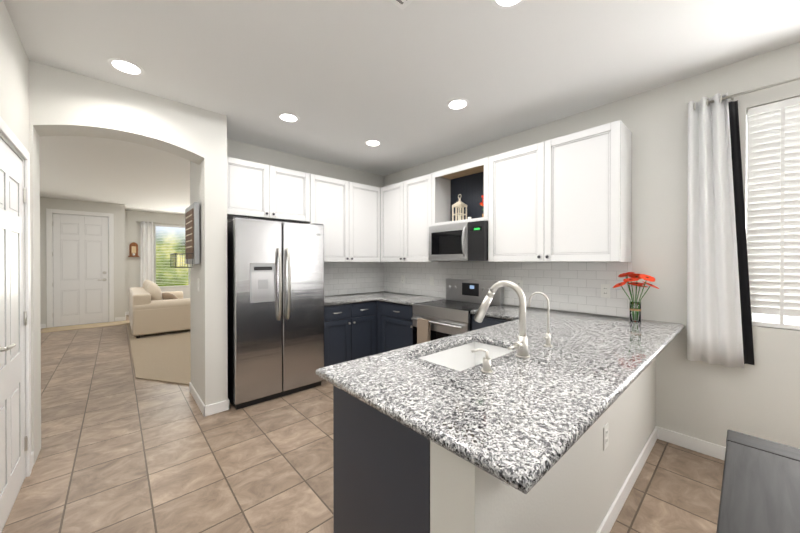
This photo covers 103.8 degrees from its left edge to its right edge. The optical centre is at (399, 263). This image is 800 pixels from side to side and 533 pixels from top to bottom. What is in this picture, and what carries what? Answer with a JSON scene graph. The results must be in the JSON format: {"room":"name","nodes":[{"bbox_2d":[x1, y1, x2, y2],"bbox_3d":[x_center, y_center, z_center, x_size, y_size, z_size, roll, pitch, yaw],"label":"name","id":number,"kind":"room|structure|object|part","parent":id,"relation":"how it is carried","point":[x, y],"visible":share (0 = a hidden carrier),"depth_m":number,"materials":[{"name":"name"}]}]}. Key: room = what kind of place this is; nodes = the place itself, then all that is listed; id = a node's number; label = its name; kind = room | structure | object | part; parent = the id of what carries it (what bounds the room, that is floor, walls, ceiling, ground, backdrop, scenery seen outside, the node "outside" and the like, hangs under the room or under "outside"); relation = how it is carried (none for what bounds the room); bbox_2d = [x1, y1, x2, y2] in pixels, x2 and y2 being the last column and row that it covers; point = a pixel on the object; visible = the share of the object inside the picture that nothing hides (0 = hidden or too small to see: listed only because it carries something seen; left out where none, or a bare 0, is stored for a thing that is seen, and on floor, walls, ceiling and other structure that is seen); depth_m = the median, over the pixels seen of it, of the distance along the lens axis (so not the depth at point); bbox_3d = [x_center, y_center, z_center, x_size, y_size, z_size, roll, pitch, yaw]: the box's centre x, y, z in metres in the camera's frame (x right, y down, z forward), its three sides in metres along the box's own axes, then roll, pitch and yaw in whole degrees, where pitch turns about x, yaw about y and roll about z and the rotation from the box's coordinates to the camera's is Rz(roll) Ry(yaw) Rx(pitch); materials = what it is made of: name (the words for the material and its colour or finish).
{"room":"kitchen","nodes":[
{"label":"kitchen","id":0,"kind":"room"},
{"bbox_2d":[0,0,28,400],"bbox_3d":[-0.580,0.006,-0.118,0.150,2.740,6.410,0,0,-42],"label":"wall","id":1,"kind":"structure","parent":0,"point":[14,87],"depth_m":1.81,"materials":[{"name":"white paint"}]},
{"bbox_2d":[0,138,27,532],"bbox_3d":[-2.131,0.361,1.723,0.094,2.012,0.774,0,0,-42],"label":"pantry door","id":2,"kind":"structure","parent":1,"relation":"in","point":[13,439],"depth_m":1.76,"materials":[{"name":"white wood"}]},
{"bbox_2d":[0,117,31,477],"bbox_3d":[-2.180,0.323,1.666,0.165,2.090,0.900,0,0,-42],"label":"door frame","id":3,"kind":"structure","parent":1,"relation":"attached to","point":[11,140],"depth_m":2.00,"materials":[{"name":"white wood"}]},
{"bbox_2d":[40,197,124,327],"bbox_3d":[-7.048,-0.027,7.003,1.360,2.740,0.150,0,0,-42],"label":"wall","id":4,"kind":"structure","parent":0,"point":[117,211],"depth_m":7.10,"materials":[{"name":"white paint"}]},
{"bbox_2d":[46,208,113,327],"bbox_3d":[-7.069,0.090,6.974,1.040,2.505,0.165,0,0,-42],"label":"door frame","id":5,"kind":"structure","parent":4,"relation":"attached to","point":[49,234],"depth_m":6.67,"materials":[{"name":"white wood"}]},
{"bbox_2d":[52,214,108,326],"bbox_3d":[-7.029,0.137,6.923,0.876,2.412,0.099,0,0,-42],"label":"entry door","id":6,"kind":"structure","parent":4,"relation":"in","point":[80,255],"depth_m":6.92,"materials":[{"name":"white wood"}]},
{"bbox_2d":[29,60,204,463],"bbox_3d":[-2.208,-0.006,2.556,1.020,2.740,0.260,0,0,-42],"label":"wall","id":7,"kind":"structure","parent":0,"point":[62,102],"depth_m":2.31,"materials":[{"name":"white paint"}]},
{"bbox_2d":[189,382,207,416],"bbox_3d":[-1.993,1.313,3.078,0.017,0.095,0.763,0,0,-42],"label":"baseboard","id":8,"kind":"structure","parent":7,"relation":"attached to","point":[204,409],"depth_m":2.98,"materials":[{"name":"white wood"}]},
{"bbox_2d":[125,210,189,311],"bbox_3d":[-6.105,-0.038,9.203,2.990,2.740,0.150,0,0,-42],"label":"wall","id":9,"kind":"structure","parent":0,"point":[132,264],"depth_m":8.31,"materials":[{"name":"white paint"}]},
{"bbox_2d":[128,242,138,256],"bbox_3d":[-6.989,-0.376,8.234,0.220,0.385,0.098,0,0,-42],"label":"decor","id":10,"kind":"object","parent":9,"relation":"attached to","point":[133,249],"visible":1,"depth_m":8.23,"materials":[{"name":"brown wood"}]},
{"bbox_2d":[136,221,182,286],"bbox_3d":[-6.066,-0.077,9.041,2.350,2.120,0.068,0,0,-42],"label":"curtain","id":11,"kind":"object","parent":9,"relation":"hanging from","point":[146,256],"visible":0.73,"depth_m":8.40,"materials":[{"name":"white fabric"}]},
{"bbox_2d":[154,226,189,286],"bbox_3d":[-6.167,-0.223,9.174,1.616,1.746,0.050,0,0,-42],"label":"window","id":12,"kind":"structure","parent":9,"relation":"in","point":[155,259],"depth_m":8.63,"materials":[{"name":"white"}]},
{"bbox_2d":[154,224,189,286],"bbox_3d":[-6.126,-0.223,9.129,1.608,1.738,0.056,0,0,-42],"label":"window blinds","id":13,"kind":"object","parent":12,"relation":"attached to","point":[160,225],"visible":0.44,"depth_m":8.82,"materials":[{"name":"white plastic"}]},
{"bbox_2d":[190,110,227,405],"bbox_3d":[-1.927,-0.009,3.140,0.180,2.740,0.750,0,0,-42],"label":"pillar","id":14,"kind":"structure","parent":0,"point":[208,308],"depth_m":2.88,"materials":[{"name":"white paint"}]},
{"bbox_2d":[170,202,199,267],"bbox_3d":[-2.098,-0.267,3.045,0.170,0.603,0.520,0,0,-42],"label":"decorative sign","id":15,"kind":"object","parent":14,"relation":"attached to","point":[192,252],"visible":1,"depth_m":2.93,"materials":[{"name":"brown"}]},
{"bbox_2d":[227,139,383,295],"bbox_3d":[-1.182,-0.014,4.217,2.370,2.740,0.150,0,0,-42],"label":"wall","id":16,"kind":"structure","parent":0,"point":[251,152],"depth_m":4.01,"materials":[{"name":"white paint"}]},
{"bbox_2d":[227,157,379,261],"bbox_3d":[-1.003,-0.553,4.018,2.362,1.060,0.378,0,0,-42],"label":"upper cabinet","id":17,"kind":"object","parent":16,"relation":"attached to","point":[346,214],"visible":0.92,"depth_m":3.80,"materials":[{"name":"white wood"}]},
{"bbox_2d":[324,262,383,295],"bbox_3d":[-0.776,0.203,4.477,1.380,0.460,0.008,0,0,-42],"label":"tile backsplash","id":18,"kind":"structure","parent":16,"relation":"attached to","point":[340,278],"depth_m":4.55,"materials":[{"name":"white tile"}]},
{"bbox_2d":[2,315,723,532],"bbox_3d":[-2.000,1.408,3.653,4.650,0.100,13.900,0,0,-42],"label":"floor","id":19,"kind":"structure","parent":0,"point":[123,449],"depth_m":2.12,"materials":[{"name":"tile"}]},
{"bbox_2d":[41,320,129,332],"bbox_3d":[-6.713,1.340,6.773,1.360,0.008,0.590,0,0,-42],"label":"mat","id":20,"kind":"object","parent":19,"relation":"on","point":[74,327],"visible":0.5,"depth_m":6.70,"materials":[{"name":"beige fabric"}]},
{"bbox_2d":[127,324,190,384],"bbox_3d":[-3.481,1.340,5.799,2.270,0.016,5.030,0,0,-42],"label":"living room rug","id":21,"kind":"object","parent":19,"relation":"on","point":[163,357],"visible":0.29,"depth_m":4.53,"materials":[{"name":"beige carpet"}]},
{"bbox_2d":[129,280,190,337],"bbox_3d":[-5.126,0.843,6.744,1.020,0.966,2.341,0,0,-42],"label":"sofa","id":22,"kind":"object","parent":21,"relation":"on","point":[153,308],"visible":0.83,"depth_m":5.87,"materials":[{"name":"beige fabric"}]},
{"bbox_2d":[227,216,323,409],"bbox_3d":[-1.376,0.459,3.405,0.910,1.802,0.738,0,0,-42],"label":"fridge","id":23,"kind":"object","parent":19,"relation":"on","point":[275,294],"visible":1,"depth_m":3.11,"materials":[{"name":"silver metal"}]},
{"bbox_3d":[-1.162,0.201,3.149,0.118,0.729,0.074,0,0,-42],"label":"handle","id":24,"kind":"part","parent":23,"relation":"part of","materials":[{"name":"silver metal"}]},
{"bbox_2d":[324,301,376,366],"bbox_3d":[-0.785,0.917,4.058,0.799,0.878,0.622,0,0,-42],"label":"base cabinet","id":25,"kind":"object","parent":19,"relation":"on","point":[350,331],"visible":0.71,"depth_m":3.78,"materials":[{"name":"blue wood"}]},
{"bbox_2d":[324,291,445,305],"bbox_3d":[-0.330,0.457,3.994,1.389,0.040,1.309,0,0,-42],"label":"countertop","id":26,"kind":"structure","parent":25,"relation":"on","point":[400,298],"depth_m":3.96,"materials":[{"name":"stone"}]},
{"bbox_2d":[333,385,429,532],"bbox_3d":[0.031,0.930,1.292,0.382,0.878,0.592,0,0,-42],"label":"base cabinet","id":27,"kind":"object","parent":19,"relation":"on","point":[381,472],"visible":0.23,"depth_m":1.10,"materials":[{"name":"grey wood"}]},
{"bbox_2d":[316,304,684,493],"bbox_3d":[0.701,0.466,2.032,2.491,0.040,1.458,0,0,-42],"label":"countertop","id":28,"kind":"structure","parent":27,"relation":"on","point":[522,425],"depth_m":1.17,"materials":[{"name":"stone"}]},
{"bbox_2d":[420,342,515,370],"bbox_3d":[0.362,0.585,1.639,0.636,0.190,0.376,0,0,-42],"label":"sink","id":29,"kind":"object","parent":28,"relation":"in","point":[461,358],"visible":0.04,"depth_m":1.87,"materials":[{"name":"white ceramic"}]},
{"bbox_2d":[471,349,492,372],"bbox_3d":[0.345,0.401,1.310,0.072,0.095,0.072,0,0,-42],"label":"soap dispenser","id":30,"kind":"object","parent":28,"relation":"on","point":[486,364],"visible":1,"depth_m":1.30,"materials":[{"name":"silver metal"}]},
{"bbox_2d":[474,280,529,358],"bbox_3d":[0.468,0.265,1.567,0.185,0.365,0.310,0,0,-42],"label":"faucet","id":31,"kind":"object","parent":28,"relation":"on","point":[520,345],"visible":1,"depth_m":1.51,"materials":[{"name":"silver metal"}]},
{"bbox_2d":[528,292,552,346],"bbox_3d":[0.764,0.300,1.723,0.073,0.293,0.132,0,0,-42],"label":"filter faucet","id":32,"kind":"object","parent":28,"relation":"on","point":[548,339],"visible":1,"depth_m":1.70,"materials":[{"name":"silver metal"}]},
{"bbox_2d":[613,272,658,321],"bbox_3d":[1.831,0.252,2.421,0.261,0.383,0.282,0,0,-42],"label":"flower vase","id":33,"kind":"object","parent":28,"relation":"on","point":[633,276],"visible":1,"depth_m":2.41,"materials":[{"name":"clear glass"}]},
{"bbox_2d":[381,301,412,352],"bbox_3d":[0.192,0.918,4.002,0.622,0.878,0.619,0,0,-42],"label":"base cabinet","id":34,"kind":"object","parent":19,"relation":"on","point":[394,326],"depth_m":3.82,"materials":[{"name":"blue wood"}]},
{"bbox_2d":[411,278,503,344],"bbox_3d":[0.608,0.757,3.446,0.714,1.145,0.752,0,0,-42],"label":"range","id":35,"kind":"object","parent":19,"relation":"on","point":[450,315],"visible":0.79,"depth_m":3.38,"materials":[{"name":"silver metal"}]},
{"bbox_2d":[472,315,512,329],"bbox_3d":[1.096,0.922,3.001,0.622,0.878,0.553,0,0,-42],"label":"base cabinet","id":36,"kind":"object","parent":19,"relation":"on","point":[487,321],"depth_m":2.87,"materials":[{"name":"blue wood"}]},
{"bbox_2d":[716,430,799,532],"bbox_3d":[0.992,0.994,0.243,1.560,0.760,1.070,0,0,-42],"label":"dining table","id":37,"kind":"object","parent":19,"relation":"on","point":[760,490],"visible":1,"depth_m":0.86,"materials":[{"name":"grey wood"}]},
{"bbox_2d":[3,0,799,214],"bbox_3d":[-2.000,-1.432,3.640,4.650,0.100,13.900,0,0,-42],"label":"ceiling","id":38,"kind":"structure","parent":0,"point":[343,80],"depth_m":2.15,"materials":[{"name":"white paint"}]},
{"bbox_2d":[107,58,144,75],"bbox_3d":[-1.908,-1.371,2.187,0.195,0.006,0.195,0,0,42],"label":"recessed light","id":39,"kind":"object","parent":38,"relation":"in","point":[125,66],"depth_m":2.18,"materials":[{"name":"white"}]},
{"bbox_2d":[278,113,299,122],"bbox_3d":[-1.048,-1.375,2.951,0.195,0.006,0.195,0,0,42],"label":"recessed light","id":40,"kind":"object","parent":38,"relation":"in","point":[287,117],"depth_m":2.94,"materials":[{"name":"white"}]},
{"bbox_2d":[364,140,381,145],"bbox_3d":[-0.308,-1.378,3.579,0.195,0.006,0.195,0,0,42],"label":"recessed light","id":41,"kind":"object","parent":38,"relation":"in","point":[369,142],"depth_m":3.57,"materials":[{"name":"white"}]},
{"bbox_2d":[389,0,413,9],"bbox_3d":[0.001,-1.365,1.432,0.360,0.012,0.360,0,0,-42],"label":"ceiling vent","id":42,"kind":"object","parent":38,"relation":"in","point":[402,4],"visible":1,"depth_m":1.64,"materials":[{"name":"white metal"}]},
{"bbox_2d":[446,98,468,109],"bbox_3d":[0.497,-1.374,2.703,0.195,0.006,0.195,0,0,42],"label":"recessed light","id":43,"kind":"object","parent":38,"relation":"in","point":[459,103],"depth_m":2.70,"materials":[{"name":"white"}]},
{"bbox_2d":[491,0,524,8],"bbox_3d":[0.561,-1.369,1.588,0.195,0.006,0.195,0,0,39],"label":"recessed light","id":44,"kind":"object","parent":38,"relation":"in","point":[501,4],"depth_m":1.64,"materials":[{"name":"white"}]},
{"bbox_2d":[430,359,655,532],"bbox_3d":[1.048,0.928,1.700,2.438,0.878,0.158,0,0,-42],"label":"wall","id":45,"kind":"structure","parent":0,"point":[576,488],"depth_m":1.22,"materials":[{"name":"white paint"}]},
{"bbox_2d":[603,422,608,449],"bbox_3d":[1.038,0.868,1.578,0.070,0.115,0.007,0,0,-42],"label":"electrical outlet plate","id":46,"kind":"object","parent":45,"relation":"attached to","point":[606,428],"depth_m":1.57,"materials":[{"name":"white plastic"}]},
{"bbox_2d":[596,427,656,532],"bbox_3d":[1.043,1.320,1.689,2.440,0.095,0.171,0,0,-42],"label":"baseboard","id":47,"kind":"structure","parent":45,"relation":"attached to","point":[609,520],"depth_m":1.82,"materials":[{"name":"white wood"}]},
{"bbox_2d":[384,42,799,448],"bbox_3d":[-0.331,-0.019,5.155,0.150,2.740,13.900,0,0,-42],"label":"wall","id":48,"kind":"structure","parent":0,"point":[712,403],"depth_m":2.35,"materials":[{"name":"white paint"}]},
{"bbox_2d":[380,172,455,261],"bbox_3d":[0.191,-0.554,4.199,0.350,1.060,1.045,0,0,-42],"label":"upper cabinet","id":49,"kind":"object","parent":48,"relation":"attached to","point":[408,208],"depth_m":3.97,"materials":[{"name":"white wood"}]},
{"bbox_2d":[452,194,466,220],"bbox_3d":[0.694,-0.639,3.652,0.134,0.347,0.134,0,0,-42],"label":"decorative lantern","id":50,"kind":"object","parent":49,"relation":"in","point":[459,204],"visible":0.85,"depth_m":3.64,"materials":[{"name":"beige"}]},
{"bbox_2d":[384,262,631,317],"bbox_3d":[0.823,0.206,3.762,0.006,0.460,3.214,0,0,-42],"label":"tile backsplash","id":51,"kind":"structure","parent":48,"relation":"attached to","point":[571,286],"depth_m":3.12,"materials":[{"name":"white tile"}]},
{"bbox_2d":[401,275,404,282],"bbox_3d":[0.041,0.224,4.616,0.007,0.115,0.070,0,0,-42],"label":"electrical outlet plate","id":52,"kind":"object","parent":51,"relation":"attached to","point":[402,276],"depth_m":4.61,"materials":[{"name":"white plastic"}]},
{"bbox_2d":[430,276,433,284],"bbox_3d":[0.422,0.226,4.192,0.008,0.115,0.070,0,0,-42],"label":"electrical outlet plate","id":53,"kind":"object","parent":51,"relation":"attached to","point":[431,278],"depth_m":4.19,"materials":[{"name":"white plastic"}]},
{"bbox_2d":[516,280,522,289],"bbox_3d":[1.248,0.230,3.280,0.007,0.115,0.070,0,0,-42],"label":"electrical outlet plate","id":54,"kind":"object","parent":51,"relation":"attached to","point":[520,283],"depth_m":3.27,"materials":[{"name":"white plastic"}]},
{"bbox_2d":[601,284,609,297],"bbox_3d":[1.771,0.233,2.702,0.007,0.115,0.070,0,0,-42],"label":"electrical outlet plate","id":55,"kind":"object","parent":51,"relation":"attached to","point":[605,290],"depth_m":2.70,"materials":[{"name":"white plastic"}]},
{"bbox_2d":[480,120,631,261],"bbox_3d":[1.376,-0.548,2.887,0.350,1.060,1.170,0,0,-42],"label":"upper cabinet","id":56,"kind":"object","parent":48,"relation":"attached to","point":[566,198],"depth_m":2.64,"materials":[{"name":"white wood"}]},
{"bbox_2d":[429,220,487,260],"bbox_3d":[0.722,-0.235,3.530,0.457,0.406,0.752,0,0,-42],"label":"microwave","id":57,"kind":"object","parent":56,"relation":"attached to","point":[467,241],"visible":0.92,"depth_m":3.36,"materials":[{"name":"silver metal"}]},
{"bbox_2d":[480,195,483,216],"bbox_3d":[0.929,-0.607,3.397,0.132,0.286,0.151,0,0,-42],"label":"decor","id":58,"kind":"object","parent":56,"relation":"in","point":[481,203],"visible":0.15,"depth_m":3.39,"materials":[{"name":"brown wicker"}]},
{"bbox_2d":[655,426,725,460],"bbox_3d":[2.883,1.321,1.481,0.013,0.095,2.630,0,0,-42],"label":"baseboard","id":59,"kind":"structure","parent":48,"relation":"attached to","point":[695,444],"depth_m":2.30,"materials":[{"name":"white wood"}]},
{"bbox_2d":[687,77,799,368],"bbox_3d":[2.742,-0.232,1.558,0.107,1.850,1.944,0,0,-42],"label":"curtain","id":60,"kind":"object","parent":48,"relation":"hanging from","point":[719,324],"visible":1,"depth_m":2.16,"materials":[{"name":"white fabric"}]},
{"bbox_3d":[2.757,-1.122,1.546,0.096,0.056,1.912,0,0,-42],"label":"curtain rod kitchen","id":61,"kind":"part","parent":60,"relation":"part of","materials":[{"name":"silver metal"}]},
{"bbox_2d":[746,112,799,324],"bbox_3d":[2.899,-0.312,1.616,0.050,1.456,1.496,0,0,-42],"label":"window","id":62,"kind":"structure","parent":48,"relation":"in","point":[746,238],"depth_m":2.15,"materials":[{"name":"white"}]},
{"bbox_2d":[747,96,799,329],"bbox_3d":[2.851,-0.313,1.572,0.056,1.448,1.488,0,0,-42],"label":"window blinds","id":63,"kind":"object","parent":62,"relation":"attached to","point":[773,205],"visible":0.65,"depth_m":2.03,"materials":[{"name":"white plastic"}]},
{"label":"outside","id":64,"kind":"structure","parent":0,"visible":0},
{"bbox_2d":[108,218,187,285],"bbox_3d":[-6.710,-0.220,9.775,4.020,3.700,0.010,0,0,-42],"label":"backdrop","id":65,"kind":"structure","parent":64,"point":[176,241],"depth_m":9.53,"materials":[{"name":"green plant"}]},
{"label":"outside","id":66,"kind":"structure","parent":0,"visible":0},
{"bbox_2d":[746,115,799,322],"bbox_3d":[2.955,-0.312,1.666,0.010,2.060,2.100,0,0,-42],"label":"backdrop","id":67,"kind":"structure","parent":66,"point":[792,319],"depth_m":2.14,"materials":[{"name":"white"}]}
]}

